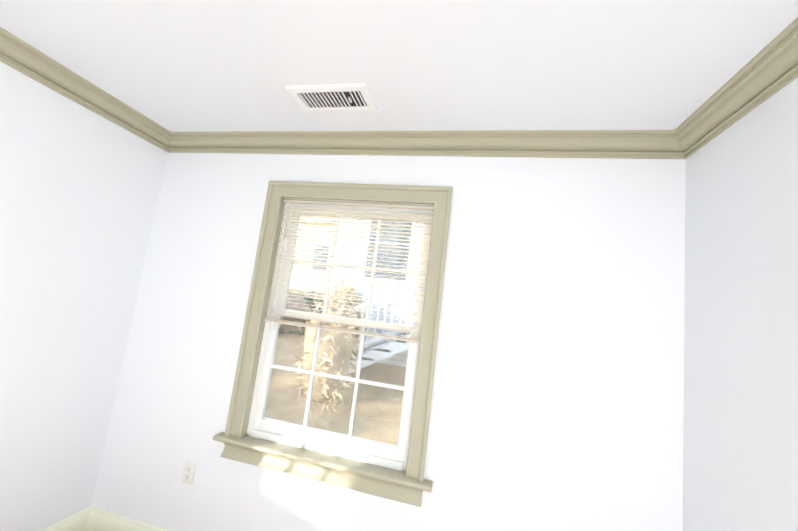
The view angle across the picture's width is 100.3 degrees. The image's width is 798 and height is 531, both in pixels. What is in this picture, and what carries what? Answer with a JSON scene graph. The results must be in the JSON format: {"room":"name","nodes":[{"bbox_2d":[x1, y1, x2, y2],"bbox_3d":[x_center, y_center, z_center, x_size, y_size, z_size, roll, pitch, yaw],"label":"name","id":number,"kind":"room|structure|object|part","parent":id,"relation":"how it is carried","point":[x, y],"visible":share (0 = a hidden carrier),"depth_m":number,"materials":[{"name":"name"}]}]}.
{"room":"empty room","nodes":[
{"label":"empty room","id":0,"kind":"room"},
{"bbox_2d":[0,61,167,530],"bbox_3d":[-2.123,0.065,0.362,0.160,2.615,3.920,5,-7,13],"label":"wall","id":1,"kind":"structure","parent":0,"point":[80,186],"depth_m":1.72,"materials":[{"name":"paint"}]},
{"bbox_2d":[42,506,90,530],"bbox_3d":[-2.170,1.199,0.197,0.016,0.128,3.600,5,-7,13],"label":"baseboard","id":2,"kind":"structure","parent":1,"relation":"attached to","point":[78,521],"depth_m":1.85,"materials":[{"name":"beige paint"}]},
{"bbox_2d":[0,27,171,152],"bbox_3d":[-1.865,-1.066,0.481,0.092,0.096,3.600,5,-7,13],"label":"crown molding","id":3,"kind":"structure","parent":1,"relation":"attached to","point":[15,53],"depth_m":1.66,"materials":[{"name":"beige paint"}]},
{"bbox_2d":[92,153,684,530],"bbox_3d":[-0.211,0.480,1.831,2.973,2.615,0.160,5,-7,13],"label":"wall","id":4,"kind":"structure","parent":0,"point":[557,402],"depth_m":1.64,"materials":[{"name":"paint"}]},
{"bbox_2d":[85,506,167,530],"bbox_3d":[-0.363,1.594,1.601,2.910,0.128,0.016,5,-7,13],"label":"baseboard","id":5,"kind":"structure","parent":4,"relation":"attached to","point":[91,518],"depth_m":1.89,"materials":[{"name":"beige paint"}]},
{"bbox_2d":[181,460,196,484],"bbox_3d":[-1.164,1.147,1.845,0.072,0.117,0.011,5,-7,13],"label":"electrical outlet","id":6,"kind":"object","parent":4,"relation":"attached to","point":[188,472],"visible":1,"depth_m":1.84,"materials":[{"name":"white plastic"}]},
{"bbox_2d":[213,181,452,506],"bbox_3d":[-0.322,0.320,1.849,1.181,1.560,0.221,5,-7,13],"label":"window","id":7,"kind":"structure","parent":4,"relation":"in","point":[410,484],"depth_m":1.81,"materials":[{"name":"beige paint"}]},
{"bbox_3d":[-0.313,0.314,1.888,0.925,1.371,0.112,5,-7,13],"label":"rear window sash","id":8,"kind":"part","parent":7,"relation":"part of","materials":[{"name":"white wood"}]},
{"bbox_2d":[264,197,433,342],"bbox_3d":[-0.293,0.019,1.861,0.913,0.790,0.037,5,-7,13],"label":"window blind","id":9,"kind":"object","parent":7,"relation":"attached to","point":[273,320],"visible":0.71,"depth_m":1.87,"materials":[{"name":"white plastic"}]},
{"bbox_2d":[168,130,679,158],"bbox_3d":[-0.088,-0.679,1.854,2.760,0.096,0.092,5,-7,13],"label":"crown molding","id":10,"kind":"structure","parent":4,"relation":"attached to","point":[619,144],"depth_m":1.78,"materials":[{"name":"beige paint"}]},
{"bbox_2d":[0,0,797,131],"bbox_3d":[-0.455,-1.039,0.174,2.973,0.100,3.600,5,-7,13],"label":"ceiling","id":11,"kind":"structure","parent":0,"point":[239,65],"depth_m":1.28,"materials":[{"name":"paint"}]},
{"bbox_2d":[284,83,378,112],"bbox_3d":[-0.313,-0.783,1.578,0.394,0.014,0.200,5,-7,13],"label":"ceiling vent","id":12,"kind":"object","parent":11,"relation":"in","point":[352,97],"visible":1,"depth_m":1.56,"materials":[{"name":"white metal"}]},
{"bbox_2d":[683,77,797,530],"bbox_3d":[0.920,0.335,-0.334,0.160,2.615,3.920,5,-7,13],"label":"wall","id":13,"kind":"structure","parent":0,"point":[740,448],"depth_m":1.15,"materials":[{"name":"paint"}]},
{"bbox_2d":[672,17,797,158],"bbox_3d":[0.932,-0.819,-0.158,0.092,0.096,3.600,5,-7,13],"label":"crown molding","id":14,"kind":"structure","parent":13,"relation":"attached to","point":[769,70],"depth_m":1.18,"materials":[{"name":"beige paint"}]},
{"label":"outside","id":15,"kind":"structure","parent":0,"visible":0},
{"bbox_2d":[265,215,422,445],"bbox_3d":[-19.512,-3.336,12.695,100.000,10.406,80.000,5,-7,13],"label":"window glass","id":16,"kind":"object","parent":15,"point":[319,403],"depth_m":5.73,"materials":[{"name":"clear glass"}]}
]}

